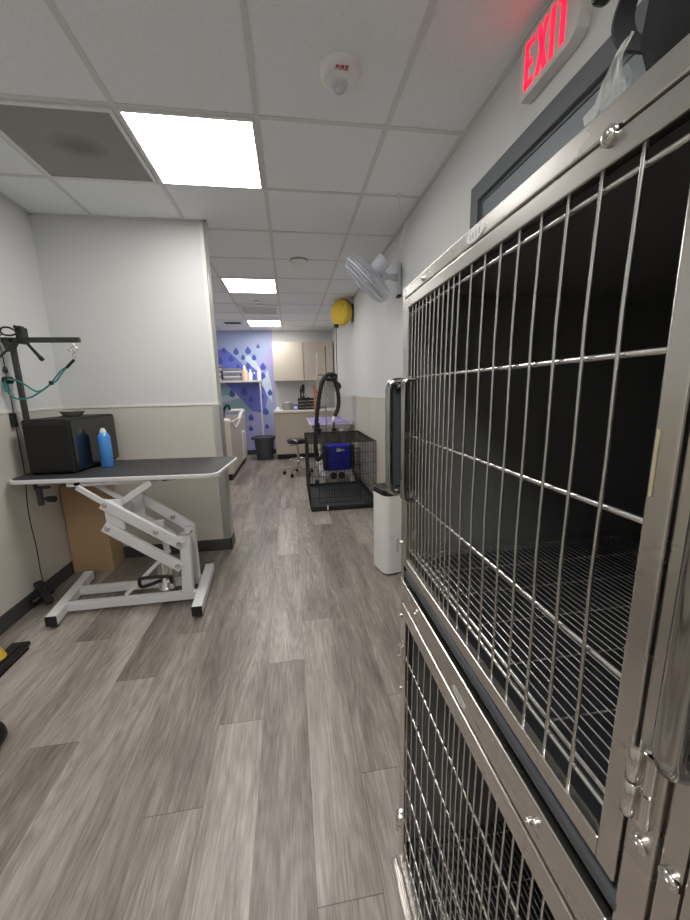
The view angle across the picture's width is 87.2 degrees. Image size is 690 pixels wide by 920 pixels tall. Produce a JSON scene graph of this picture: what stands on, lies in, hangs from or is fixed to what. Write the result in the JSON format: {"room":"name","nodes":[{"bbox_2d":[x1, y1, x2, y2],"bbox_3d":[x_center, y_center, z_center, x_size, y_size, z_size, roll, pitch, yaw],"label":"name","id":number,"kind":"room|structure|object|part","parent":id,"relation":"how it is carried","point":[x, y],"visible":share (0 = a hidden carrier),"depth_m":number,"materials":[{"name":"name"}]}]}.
{"room":"pet grooming salon","nodes":[
{"label":"pet grooming salon","id":0,"kind":"room"},
{"bbox_2d":[0,195,71,615],"bbox_3d":[-2.147,-0.378,2.456,0.103,2.566,10.550,-3,11,-8],"label":"wall","id":1,"kind":"structure","parent":0,"point":[21,294],"depth_m":2.33,"materials":[{"name":"paint"}]},
{"bbox_2d":[0,334,48,590],"bbox_3d":[-2.005,0.069,2.256,0.045,1.647,0.143,-8,13,-32],"label":"power cord","id":2,"kind":"object","parent":1,"relation":"hanging from","point":[12,416],"visible":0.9,"depth_m":2.26,"materials":[{"name":"black plastic"}]},
{"bbox_2d":[0,561,74,635],"bbox_3d":[-2.066,0.829,2.698,0.010,0.100,10.350,-3,11,-8],"label":"baseboard","id":3,"kind":"structure","parent":1,"relation":"attached to","point":[9,618],"depth_m":2.27,"materials":[{"name":"plastic"}]},
{"bbox_2d":[0,394,384,413],"bbox_3d":[-0.794,-0.409,2.657,2.637,0.018,10.350,-3,11,-8],"label":"trim","id":4,"kind":"structure","parent":1,"relation":"attached to","point":[195,404],"depth_m":2.78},
{"bbox_2d":[30,215,223,546],"bbox_3d":[-1.586,-0.473,2.879,1.141,2.566,0.146,-3,11,-8],"label":"wall partition","id":5,"kind":"structure","parent":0,"point":[132,291],"depth_m":2.72,"materials":[{"name":"paint"}]},
{"bbox_2d":[123,532,234,557],"bbox_3d":[-1.553,0.737,3.114,1.152,0.100,0.160,-3,11,-8],"label":"baseboard","id":6,"kind":"structure","parent":5,"relation":"attached to","point":[216,544],"depth_m":3.08,"materials":[{"name":"plastic"}]},
{"bbox_2d":[199,222,219,402],"bbox_3d":[-1.042,-1.102,2.785,0.032,1.309,0.032,-3,11,-8],"label":"trim","id":7,"kind":"structure","parent":5,"relation":"attached to","point":[201,224],"depth_m":2.76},
{"bbox_2d":[212,404,233,538],"bbox_3d":[-1.033,0.105,3.073,0.059,1.133,0.152,-3,11,-8],"label":"trim","id":8,"kind":"structure","parent":5,"relation":"attached to","point":[217,410],"depth_m":3.02,"materials":[{"name":"metal"}]},
{"bbox_2d":[0,453,402,919],"bbox_3d":[-0.766,0.812,2.894,2.637,0.001,10.350,-3,11,-8],"label":"floor","id":9,"kind":"structure","parent":0,"point":[240,759],"depth_m":1.43,"materials":[{"name":"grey wood"}]},
{"bbox_2d":[0,721,7,745],"bbox_3d":[-1.384,1.051,1.373,0.167,0.135,0.090,-3,11,-8],"label":"caster wheel","id":10,"kind":"object","parent":9,"relation":"on","point":[3,730],"visible":1,"depth_m":1.38,"materials":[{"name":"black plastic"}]},
{"bbox_2d":[0,641,30,677],"bbox_3d":[-1.790,0.410,1.536,0.254,1.352,0.565,-3,11,-8],"label":"push broom","id":11,"kind":"object","parent":9,"relation":"on","point":[13,652],"visible":1,"depth_m":1.84,"materials":[{"name":"black plastic"}]},
{"bbox_2d":[0,646,6,660],"bbox_3d":[-1.742,0.951,1.803,0.079,0.107,0.078,-3,11,-8],"label":"socket","id":12,"kind":"object","parent":11,"relation":"attached to","point":[3,654],"depth_m":1.81,"materials":[{"name":"yellow plastic"}]},
{"bbox_2d":[30,580,54,604],"bbox_3d":[-1.956,0.860,2.345,0.118,0.142,0.120,-3,11,-8],"label":"foot pedal","id":13,"kind":"object","parent":9,"relation":"on","point":[43,595],"depth_m":2.33,"materials":[{"name":"black plastic"}]},
{"bbox_2d":[59,484,124,572],"bbox_3d":[-1.951,0.505,2.814,0.281,0.686,0.196,-3,11,-8],"label":"cardboard box","id":14,"kind":"object","parent":9,"relation":"on","point":[91,548],"visible":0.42,"depth_m":2.73,"materials":[{"name":"brown cardboard"}]},
{"bbox_2d":[9,456,236,627],"bbox_3d":[-1.402,0.482,2.437,1.242,0.850,0.812,-2,11,-3],"label":"table","id":15,"kind":"object","parent":9,"relation":"on","point":[148,472],"visible":0.94,"depth_m":2.28,"materials":[{"name":"white metal"}]},
{"bbox_2d":[0,337,80,505],"bbox_3d":[-1.838,-0.230,2.247,0.444,1.030,0.154,-3,11,-8],"label":"post","id":16,"kind":"object","parent":15,"relation":"attached to","point":[6,341],"visible":0.8,"depth_m":2.21,"materials":[{"name":"black metal"}]},
{"bbox_3d":[-2.039,-0.483,2.190,0.044,0.044,0.044,2,11,16],"label":"height knob","id":17,"kind":"part","parent":16,"relation":"part of","materials":[{"name":"black plastic"}]},
{"bbox_2d":[0,325,44,360],"bbox_3d":[-1.922,-0.694,2.158,0.241,0.212,0.130,-3,11,-8],"label":"holder","id":18,"kind":"object","parent":16,"relation":"attached to","point":[21,332],"visible":1,"depth_m":2.14,"materials":[{"name":"black plastic"}]},
{"bbox_3d":[-1.869,-0.675,2.145,0.143,0.178,0.025,-2,11,-1],"label":"rod","id":19,"kind":"part","parent":18,"relation":"part of","materials":[{"name":"black plastic"}]},
{"bbox_3d":[-1.995,-0.319,2.231,0.060,0.827,0.105,-3,11,-8],"label":"post","id":20,"kind":"part","parent":16,"relation":"part of","materials":[{"name":"black metal"}]},
{"bbox_2d":[3,343,77,399],"bbox_3d":[-1.851,-0.543,2.219,0.414,0.339,0.042,-5,11,-17],"label":"loop","id":21,"kind":"object","parent":16,"relation":"hanging from","point":[72,361],"visible":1,"depth_m":2.23,"materials":[{"name":"teal nylon cord"},{"name":"black plastic"},{"name":"chrome"}]},
{"bbox_3d":[-1.930,-0.422,2.213,0.231,0.107,0.019,-6,12,-21],"label":"cord","id":22,"kind":"part","parent":21,"relation":"part of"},
{"bbox_3d":[-1.922,-0.456,2.214,0.210,0.084,0.011,-6,12,-22],"label":"cord","id":23,"kind":"part","parent":21,"relation":"part of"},
{"bbox_3d":[-1.774,-0.529,2.247,0.113,0.107,0.011,-3,11,-8],"label":"cord","id":24,"kind":"part","parent":21,"relation":"part of","materials":[{"name":"teal plastic"}]},
{"bbox_3d":[-1.773,-0.528,2.247,0.112,0.107,0.011,-3,11,-8],"label":"cord","id":25,"kind":"part","parent":21,"relation":"part of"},
{"bbox_3d":[-1.850,-0.731,2.205,0.430,0.030,0.025,-3,11,-8],"label":"cross arm","id":26,"kind":"part","parent":16,"relation":"part of"},
{"bbox_3d":[-1.867,0.246,2.281,0.087,0.039,0.040,-1,11,2],"label":"clamp knob","id":27,"kind":"part","parent":16,"relation":"part of","materials":[{"name":"black plastic"}]},
{"bbox_2d":[21,414,118,474],"bbox_3d":[-1.847,-0.126,2.483,0.276,0.345,0.528,-2,11,-5],"label":"box","id":28,"kind":"object","parent":15,"relation":"on","point":[59,444],"visible":0.95,"depth_m":2.25,"materials":[{"name":"black plastic"}]},
{"bbox_3d":[-1.825,-0.069,2.228,0.238,0.270,0.005,-2,11,-5],"label":"panel","id":29,"kind":"part","parent":28,"relation":"part of","materials":[{"name":"black plastic"}]},
{"bbox_2d":[58,410,84,416],"bbox_3d":[-1.846,-0.315,2.453,0.146,0.037,0.146,-3,11,-8],"label":"steel bowl","id":30,"kind":"object","parent":28,"relation":"on","point":[72,413],"visible":1,"depth_m":2.41,"materials":[{"name":"metal"}]},
{"bbox_3d":[-1.712,-0.135,2.497,0.005,0.312,0.498,-2,11,-5],"label":"panel","id":31,"kind":"part","parent":28,"relation":"part of","materials":[{"name":"black plastic"}]},
{"bbox_2d":[97,428,113,466],"bbox_3d":[-1.638,-0.086,2.471,0.077,0.263,0.077,-3,11,-8],"label":"bottle","id":32,"kind":"object","parent":15,"relation":"on","point":[103,438],"visible":1,"depth_m":2.45,"materials":[{"name":"blue plastic"}]},
{"bbox_3d":[-1.396,0.106,2.370,0.620,0.030,0.300,-3,11,-8],"label":"under frame","id":33,"kind":"part","parent":15,"relation":"part of","materials":[{"name":"white metal"}]},
{"bbox_3d":[-1.383,0.308,2.282,0.108,0.190,0.237,-1,11,0],"label":"link plate","id":34,"kind":"part","parent":15,"relation":"part of","materials":[{"name":"white metal"}]},
{"bbox_3d":[-1.339,0.888,2.301,0.835,0.050,0.040,-3,11,-8],"label":"rail","id":35,"kind":"part","parent":15,"relation":"part of","materials":[{"name":"white metal"}]},
{"bbox_3d":[-1.367,0.853,2.485,0.835,0.050,0.040,-3,11,-8],"label":"rail","id":36,"kind":"part","parent":15,"relation":"part of","materials":[{"name":"white metal"}]},
{"bbox_3d":[-1.220,0.393,2.194,0.452,0.347,0.028,-3,11,-8],"label":"lift arm","id":37,"kind":"part","parent":15,"relation":"part of","materials":[{"name":"white metal"}]},
{"bbox_3d":[-1.232,0.534,2.219,0.444,0.353,0.028,-3,11,-8],"label":"lift arm","id":38,"kind":"part","parent":15,"relation":"part of","materials":[{"name":"white metal"}]},
{"bbox_3d":[-1.232,0.486,2.469,0.371,0.321,0.028,-3,11,-8],"label":"lift arm","id":39,"kind":"part","parent":15,"relation":"part of","materials":[{"name":"white metal"}]},
{"bbox_3d":[-1.220,0.344,2.444,0.380,0.315,0.028,-3,11,-8],"label":"lift arm","id":40,"kind":"part","parent":15,"relation":"part of","materials":[{"name":"white metal"}]},
{"bbox_3d":[-1.083,0.628,2.315,0.294,0.413,0.089,5,13,30],"label":"lever","id":41,"kind":"part","parent":15,"relation":"part of","materials":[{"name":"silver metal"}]},
{"bbox_2d":[223,404,247,479],"bbox_3d":[-2.224,-0.415,6.290,0.816,1.184,1.906,-3,11,-8],"label":"bathtub","id":42,"kind":"object","parent":9,"relation":"on","point":[235,427],"visible":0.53,"depth_m":6.01,"materials":[{"name":"white plastic"}]},
{"bbox_3d":[-1.893,-0.296,6.808,0.024,0.500,0.400,-3,11,-8],"label":"door panel","id":43,"kind":"part","parent":42,"relation":"part of","materials":[{"name":"white plastic"}]},
{"bbox_2d":[220,380,263,434],"bbox_3d":[-2.181,-0.842,7.495,0.995,1.562,0.361,-3,11,-8],"label":"wall shelf","id":44,"kind":"object","parent":9,"relation":"on","point":[236,381],"visible":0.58,"depth_m":7.27,"materials":[{"name":"white laminate"}]},
{"bbox_2d":[223,378,241,380],"bbox_3d":[-2.265,-1.626,7.322,0.360,0.046,0.260,-3,11,-8],"label":"folded towel","id":45,"kind":"object","parent":44,"relation":"on","point":[224,379],"visible":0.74,"depth_m":7.20,"materials":[{"name":"grey fabric"}]},
{"bbox_2d":[223,376,241,377],"bbox_3d":[-2.267,-1.673,7.312,0.333,0.046,0.260,-3,11,-8],"label":"folded towel","id":46,"kind":"object","parent":45,"relation":"on","point":[223,376],"visible":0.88,"depth_m":7.19,"materials":[{"name":"grey fabric"}]},
{"bbox_2d":[222,373,240,375],"bbox_3d":[-2.282,-1.720,7.301,0.330,0.046,0.260,-3,11,-8],"label":"folded towel","id":47,"kind":"object","parent":46,"relation":"on","point":[223,374],"visible":0.95,"depth_m":7.18,"materials":[{"name":"grey fabric"}]},
{"bbox_2d":[223,371,241,373],"bbox_3d":[-2.262,-1.768,7.295,0.348,0.046,0.260,-3,11,-8],"label":"folded towel","id":48,"kind":"object","parent":47,"relation":"on","point":[223,371],"visible":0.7,"depth_m":7.17,"materials":[{"name":"grey fabric"}]},
{"bbox_2d":[222,368,240,370],"bbox_3d":[-2.276,-1.814,7.284,0.345,0.046,0.260,-3,11,-8],"label":"folded towel","id":49,"kind":"object","parent":48,"relation":"on","point":[223,369],"visible":0.91,"depth_m":7.17,"materials":[{"name":"grey fabric"}]},
{"bbox_2d":[241,365,247,379],"bbox_3d":[-2.026,-1.757,7.303,0.122,0.300,0.122,-3,11,-8],"label":"bottle","id":50,"kind":"object","parent":44,"relation":"on","point":[244,371],"visible":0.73,"depth_m":7.26,"materials":[{"name":"beige plastic"}]},
{"bbox_2d":[248,369,252,379],"bbox_3d":[-1.917,-1.727,7.346,0.092,0.220,0.092,-3,11,-8],"label":"bottle","id":51,"kind":"object","parent":44,"relation":"on","point":[250,374],"visible":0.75,"depth_m":7.32,"materials":[{"name":"white plastic"}]},
{"bbox_2d":[257,368,260,379],"bbox_3d":[-1.751,-1.750,7.367,0.086,0.250,0.086,-3,11,-8],"label":"bottle","id":52,"kind":"object","parent":44,"relation":"on","point":[258,371],"visible":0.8,"depth_m":7.34,"materials":[{"name":"white plastic"}]},
{"bbox_3d":[-1.691,-0.820,7.421,0.026,1.525,0.025,-3,11,-8],"label":"support post","id":53,"kind":"part","parent":44,"relation":"part of","materials":[{"name":"white metal"}]},
{"bbox_2d":[251,435,275,459],"bbox_3d":[-1.617,-0.249,7.281,0.442,0.455,0.442,7,14,36],"label":"trash can","id":54,"kind":"object","parent":9,"relation":"on","point":[264,444],"visible":0.99,"depth_m":7.15,"materials":[{"name":"grey plastic"}]},
{"bbox_2d":[283,437,313,477],"bbox_3d":[-0.761,-0.058,5.835,0.506,0.590,0.501,-3,11,-8],"label":"stool","id":55,"kind":"object","parent":9,"relation":"on","point":[299,440],"visible":0.8,"depth_m":5.76,"materials":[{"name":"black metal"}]},
{"bbox_3d":[-0.757,-0.309,5.775,0.344,0.075,0.344,-3,11,-8],"label":"seat","id":56,"kind":"part","parent":55,"relation":"part of","materials":[{"name":"black leather"}]},
{"bbox_2d":[274,412,337,458],"bbox_3d":[-0.809,-0.555,7.557,1.238,0.915,0.768,-3,11,-8],"label":"base cabinet","id":57,"kind":"object","parent":9,"relation":"on","point":[287,425],"visible":0.52,"depth_m":7.13,"materials":[{"name":"laminate"}]},
{"bbox_3d":[-1.060,-0.517,7.140,0.616,0.800,0.019,-3,11,-8],"label":"door","id":58,"kind":"part","parent":57,"relation":"part of","materials":[{"name":"laminate"}]},
{"bbox_2d":[273,408,335,412],"bbox_3d":[-0.821,-1.023,7.451,1.260,0.042,0.799,-3,11,-8],"label":"countertop","id":59,"kind":"structure","parent":57,"relation":"on","point":[321,409],"depth_m":7.08,"materials":[{"name":"white laminate"}]},
{"bbox_2d":[282,402,292,409],"bbox_3d":[-1.155,-1.084,7.255,0.220,0.164,0.220,-3,11,-8],"label":"glass jar","id":60,"kind":"object","parent":59,"relation":"on","point":[286,405],"visible":0.91,"depth_m":7.18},
{"bbox_2d":[293,404,297,409],"bbox_3d":[-0.993,-1.066,7.272,0.095,0.116,0.102,-3,11,-8],"label":"box","id":61,"kind":"object","parent":59,"relation":"on","point":[295,406],"visible":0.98,"depth_m":7.22,"materials":[{"name":"purple plastic"}]},
{"bbox_2d":[301,384,304,397],"bbox_3d":[-0.859,-1.314,7.503,0.084,0.509,0.084,-3,11,-8],"label":"pump bottle","id":62,"kind":"object","parent":59,"relation":"on","point":[302,386],"visible":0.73,"depth_m":7.46,"materials":[{"name":"black plastic"}]},
{"bbox_2d":[298,398,320,409],"bbox_3d":[-0.728,-1.144,7.342,0.445,0.231,0.216,-3,11,-8],"label":"toolbox","id":63,"kind":"object","parent":59,"relation":"on","point":[305,404],"visible":0.58,"depth_m":7.24,"materials":[{"name":"black plastic"}]},
{"bbox_3d":[-0.715,-1.166,7.241,0.425,0.050,0.012,-3,11,-8],"label":"drawer","id":64,"kind":"part","parent":63,"relation":"part of","materials":[{"name":"black plastic"}]},
{"bbox_3d":[-0.714,-1.107,7.252,0.425,0.050,0.012,-3,11,-8],"label":"drawer","id":65,"kind":"part","parent":63,"relation":"part of","materials":[{"name":"black plastic"}]},
{"bbox_3d":[-0.712,-1.047,7.264,0.425,0.050,0.012,-3,11,-8],"label":"drawer","id":66,"kind":"part","parent":63,"relation":"part of","materials":[{"name":"black plastic"}]},
{"bbox_3d":[-0.448,-0.549,7.228,0.612,0.800,0.019,-3,11,-8],"label":"door","id":67,"kind":"part","parent":57,"relation":"part of","materials":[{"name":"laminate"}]},
{"bbox_2d":[313,346,326,463],"bbox_3d":[-0.449,-0.975,6.560,0.268,2.100,0.100,-3,11,-8],"label":"stand","id":68,"kind":"object","parent":9,"relation":"on","point":[315,391],"visible":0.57,"depth_m":6.46,"materials":[{"name":"silver metal"}]},
{"bbox_3d":[-0.482,-0.924,6.565,0.200,2.000,0.100,-3,11,-8],"label":"post","id":69,"kind":"part","parent":68,"relation":"part of","materials":[{"name":"silver metal"}]},
{"bbox_3d":[-0.413,-1.566,6.453,0.168,0.900,0.020,-3,11,-8],"label":"rod","id":70,"kind":"part","parent":68,"relation":"part of","materials":[{"name":"silver metal"}]},
{"bbox_2d":[306,417,351,472],"bbox_3d":[-0.282,-0.251,6.007,0.630,0.842,1.272,-3,11,-8],"label":"table","id":71,"kind":"object","parent":9,"relation":"on","point":[340,422],"visible":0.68,"depth_m":5.50,"materials":[{"name":"purple plastic"}]},
{"bbox_3d":[-0.425,-0.224,5.996,0.030,0.678,0.927,-3,11,-8],"label":"lift arm","id":72,"kind":"part","parent":71,"relation":"part of","materials":[{"name":"white metal"}]},
{"bbox_3d":[-0.290,-0.596,5.941,0.570,0.065,1.050,-3,11,-8],"label":"under frame","id":73,"kind":"part","parent":71,"relation":"part of","materials":[{"name":"white metal"}]},
{"bbox_2d":[313,372,354,482],"bbox_3d":[-0.172,-0.442,5.157,0.576,1.576,0.245,-3,11,-8],"label":"dryer","id":74,"kind":"object","parent":9,"relation":"on","point":[330,376],"visible":0.81,"depth_m":5.14,"materials":[{"name":"blue plastic"},{"name":"black plastic"}]},
{"bbox_2d":[304,431,375,511],"bbox_3d":[-0.094,0.089,4.515,0.751,0.773,1.099,-3,11,-8],"label":"dog crate","id":75,"kind":"object","parent":9,"relation":"on","point":[339,495],"visible":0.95,"depth_m":4.32,"materials":[{"name":"black metal"}]},
{"bbox_3d":[-0.465,0.092,4.475,0.007,0.746,1.067,-3,11,-8],"label":"panel","id":76,"kind":"part","parent":75,"relation":"part of","materials":[{"name":"black metal"}]},
{"bbox_3d":[-0.176,-0.025,5.043,0.750,0.746,0.007,-3,11,-8],"label":"panel","id":77,"kind":"part","parent":75,"relation":"part of","materials":[{"name":"black metal"}]},
{"bbox_3d":[-0.059,0.174,3.999,0.466,0.606,0.007,-3,11,-8],"label":"door","id":78,"kind":"part","parent":75,"relation":"part of","materials":[{"name":"black metal"}]},
{"bbox_3d":[-0.105,-0.290,4.458,0.751,0.006,1.067,-3,11,-8],"label":"panel","id":79,"kind":"part","parent":75,"relation":"part of","materials":[{"name":"black metal"}]},
{"bbox_2d":[310,481,373,511],"bbox_3d":[-0.088,0.439,4.599,0.732,0.055,1.048,-3,11,-8],"label":"tray","id":80,"kind":"object","parent":75,"relation":"on","point":[317,506],"depth_m":4.48,"materials":[{"name":"black plastic"}]},
{"bbox_3d":[0.271,0.054,4.581,0.007,0.746,1.067,-3,11,-8],"label":"panel","id":81,"kind":"part","parent":75,"relation":"part of","materials":[{"name":"black metal"}]},
{"bbox_2d":[373,483,401,574],"bbox_3d":[0.375,0.494,2.698,0.292,0.647,0.224,-6,12,-22],"label":"dehumidifier","id":82,"kind":"object","parent":9,"relation":"on","point":[387,506],"visible":0.48,"depth_m":2.59,"materials":[{"name":"white plastic"}]},
{"bbox_2d":[391,577,612,919],"bbox_3d":[0.501,0.752,0.697,0.678,0.897,0.606,-3,11,-8],"label":"cage","id":83,"kind":"object","parent":9,"relation":"on","point":[478,839],"visible":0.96,"depth_m":0.73,"materials":[{"name":"metal"}]},
{"bbox_2d":[385,33,689,919],"bbox_3d":[0.468,0.003,0.546,0.711,0.631,0.597,-3,11,-8],"label":"cage","id":84,"kind":"object","parent":83,"relation":"on","point":[537,417],"visible":0.98,"depth_m":0.51,"materials":[{"name":"metal"}]},
{"bbox_3d":[0.108,-0.037,0.713,0.050,0.246,0.043,-3,11,-8],"label":"handle","id":85,"kind":"part","parent":84,"relation":"part of","materials":[{"name":"metal"}]},
{"bbox_2d":[591,0,689,71],"bbox_3d":[0.465,-0.407,0.211,0.387,0.300,0.471,-3,11,-8],"label":"bag","id":86,"kind":"object","parent":84,"relation":"on","point":[667,22],"visible":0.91,"depth_m":0.32,"materials":[{"name":"black plastic"}]},
{"bbox_3d":[0.590,0.863,0.112,0.678,0.897,0.600,-3,11,-8],"label":"cage","id":87,"kind":"object","parent":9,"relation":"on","visible":0},
{"bbox_2d":[650,513,689,919],"bbox_3d":[0.557,0.114,-0.036,0.711,0.631,0.600,-3,11,-8],"label":"cage","id":88,"kind":"object","parent":87,"relation":"on","point":[670,744],"visible":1,"depth_m":0.19,"materials":[{"name":"metal"}]},
{"bbox_3d":[0.271,0.129,-0.077,0.028,0.630,0.597,-3,11,-8],"label":"frame","id":89,"kind":"part","parent":88,"relation":"part of","materials":[{"name":"silver metal"}]},
{"bbox_3d":[0.192,0.067,0.166,0.050,0.246,0.043,-3,11,-8],"label":"handle","id":90,"kind":"part","parent":88,"relation":"part of","materials":[{"name":"metal"}]},
{"bbox_3d":[0.261,0.120,-0.076,0.012,0.565,0.556,-3,11,-8],"label":"door","id":91,"kind":"part","parent":88,"relation":"part of","materials":[{"name":"silver metal"}]},
{"bbox_2d":[0,0,549,329],"bbox_3d":[-0.825,-1.745,2.398,2.837,0.080,10.550,-3,11,-8],"label":"ceiling","id":92,"kind":"structure","parent":0,"point":[187,54],"depth_m":1.52,"materials":[{"name":"tile"}]},
{"bbox_2d":[0,98,157,183],"bbox_3d":[-1.353,-1.575,1.824,0.582,0.012,0.584,-3,11,-8],"label":"ceiling vent","id":93,"kind":"object","parent":92,"relation":"in","point":[64,141],"visible":1,"depth_m":1.78,"materials":[{"name":"grey metal"}]},
{"bbox_2d":[117,108,262,189],"bbox_3d":[-0.752,-1.605,1.908,0.585,0.012,0.585,-3,11,-8],"label":"recessed light","id":94,"kind":"object","parent":92,"relation":"in","point":[186,149],"visible":1,"depth_m":1.84,"materials":[{"name":"white plastic"}]},
{"bbox_2d":[222,321,242,323],"bbox_3d":[-2.019,-2.465,6.510,0.340,0.016,0.200,-3,11,-8],"label":"ceiling vent","id":95,"kind":"object","parent":92,"relation":"in","point":[224,322],"visible":1,"depth_m":6.44,"materials":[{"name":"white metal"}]},
{"bbox_2d":[221,278,276,292],"bbox_3d":[-1.112,-2.056,4.277,0.585,0.012,0.585,-3,11,-8],"label":"recessed light","id":96,"kind":"object","parent":92,"relation":"in","point":[233,285],"visible":1,"depth_m":4.25,"materials":[{"name":"white plastic"}]},
{"bbox_2d":[238,305,278,313],"bbox_3d":[-1.300,-2.284,5.507,0.570,0.023,0.570,-3,11,-8],"label":"ceiling vent","id":97,"kind":"object","parent":92,"relation":"in","point":[245,309],"visible":1,"depth_m":5.45,"materials":[{"name":"white metal"}]},
{"bbox_2d":[247,320,280,326],"bbox_3d":[-1.474,-2.506,6.646,0.585,0.012,0.585,-3,11,-8],"label":"recessed light","id":98,"kind":"object","parent":92,"relation":"in","point":[252,323],"visible":1,"depth_m":6.63,"materials":[{"name":"white plastic"}]},
{"bbox_2d":[248,321,280,325],"bbox_3d":[-1.474,-2.506,6.646,0.564,0.004,0.564,-3,11,-8],"label":"diffuser","id":99,"kind":"object","parent":98,"relation":"attached to","point":[251,323],"depth_m":6.63,"materials":[{"name":"white plastic"}]},
{"bbox_2d":[0,0,552,330],"bbox_3d":[-0.824,-1.704,2.406,2.637,0.006,10.350,-3,11,-8],"label":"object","id":100,"kind":"structure","parent":92,"relation":"attached to","point":[243,3],"depth_m":1.75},
{"bbox_2d":[290,257,307,266],"bbox_3d":[-0.444,-1.897,3.483,0.170,0.051,0.170,-3,11,-8],"label":"smoke detector","id":101,"kind":"object","parent":92,"relation":"attached to","point":[295,261],"visible":1,"depth_m":3.44,"materials":[{"name":"white plastic"}]},
{"bbox_2d":[319,52,360,94],"bbox_3d":[-0.021,-1.504,1.435,0.166,0.063,0.166,-3,11,-8],"label":"fire alarm strobe","id":102,"kind":"object","parent":92,"relation":"attached to","point":[339,72],"visible":1,"depth_m":1.40,"materials":[{"name":"white plastic"}]},
{"bbox_2d":[272,331,332,408],"bbox_3d":[-1.572,-1.412,7.726,2.837,2.566,0.100,-3,11,-8],"label":"wall","id":103,"kind":"structure","parent":0,"point":[285,391],"depth_m":7.71,"materials":[{"name":"paint"}]},
{"bbox_2d":[216,331,275,449],"bbox_3d":[-2.168,-1.417,7.577,1.397,2.460,0.004,-3,11,-8],"label":"mural","id":104,"kind":"object","parent":103,"relation":"attached to","point":[236,349],"visible":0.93,"depth_m":7.55},
{"bbox_2d":[247,449,275,454],"bbox_3d":[-2.159,-0.160,7.817,1.377,0.100,0.010,-3,11,-8],"label":"baseboard","id":105,"kind":"structure","parent":103,"relation":"attached to","point":[250,452],"depth_m":7.84,"materials":[{"name":"plastic"}]},
{"bbox_2d":[272,342,303,381],"bbox_3d":[-1.164,-1.999,7.412,0.595,0.750,0.411,-3,11,-8],"label":"upper cabinet","id":106,"kind":"object","parent":103,"relation":"attached to","point":[287,356],"visible":1,"depth_m":7.21,"materials":[{"name":"laminate"}]},
{"bbox_2d":[302,341,332,380],"bbox_3d":[-0.563,-2.021,7.453,0.600,0.750,0.503,-3,11,-8],"label":"upper cabinet","id":107,"kind":"object","parent":103,"relation":"attached to","point":[310,349],"visible":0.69,"depth_m":7.25,"materials":[{"name":"laminate"}]},
{"bbox_2d":[331,0,641,492],"bbox_3d":[0.556,-0.515,2.844,0.103,2.566,10.550,-3,11,-8],"label":"wall","id":108,"kind":"structure","parent":0,"point":[370,347],"depth_m":2.41,"materials":[{"name":"paint"}]},
{"bbox_2d":[331,299,353,388],"bbox_3d":[-0.038,-1.628,5.138,0.332,1.225,0.248,2,11,17],"label":"reel","id":109,"kind":"object","parent":108,"relation":"attached to","point":[341,310],"visible":0.94,"depth_m":5.00,"materials":[{"name":"yellow plastic"}]},
{"bbox_2d":[353,470,372,498],"bbox_3d":[0.531,0.697,3.070,0.010,0.100,10.350,-3,11,-8],"label":"baseboard","id":110,"kind":"structure","parent":108,"relation":"attached to","point":[356,477],"depth_m":5.00,"materials":[{"name":"plastic"}]},
{"bbox_2d":[345,193,404,302],"bbox_3d":[0.244,-1.491,2.680,0.468,0.575,0.624,-3,11,-8],"label":"wall fan","id":111,"kind":"object","parent":108,"relation":"attached to","point":[380,264],"visible":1,"depth_m":2.73,"materials":[{"name":"grey plastic"}]},
{"bbox_3d":[0.266,-1.339,2.856,0.082,0.145,0.163,7,14,38],"label":"blade","id":112,"kind":"part","parent":111,"relation":"part of","materials":[{"name":"grey plastic"}]},
{"bbox_3d":[0.362,-1.463,2.884,0.141,0.064,0.064,-9,13,-35],"label":"arm","id":113,"kind":"part","parent":111,"relation":"part of","materials":[{"name":"grey plastic"}]},
{"bbox_3d":[0.429,-1.456,2.928,0.035,0.235,0.100,-3,11,-8],"label":"wall plate","id":114,"kind":"part","parent":111,"relation":"part of","materials":[{"name":"grey plastic"}]},
{"bbox_3d":[0.406,-1.638,2.610,0.059,0.267,0.523,0,11,9],"label":"cord","id":115,"kind":"part","parent":111,"relation":"part of","materials":[{"name":"white plastic"}]},
{"bbox_2d":[519,0,592,103],"bbox_3d":[0.678,-1.373,1.184,0.044,0.185,0.287,-3,11,-8],"label":"exit sign","id":116,"kind":"object","parent":108,"relation":"attached to","point":[563,26],"visible":1,"depth_m":1.17,"materials":[{"name":"red plastic"}]},
{"bbox_2d":[470,0,648,228],"bbox_3d":[0.721,-0.079,1.402,0.030,2.250,1.100,-3,11,-8],"label":"door","id":117,"kind":"structure","parent":108,"relation":"in","point":[609,72],"depth_m":1.16,"materials":[{"name":"grey metal"}]}
]}

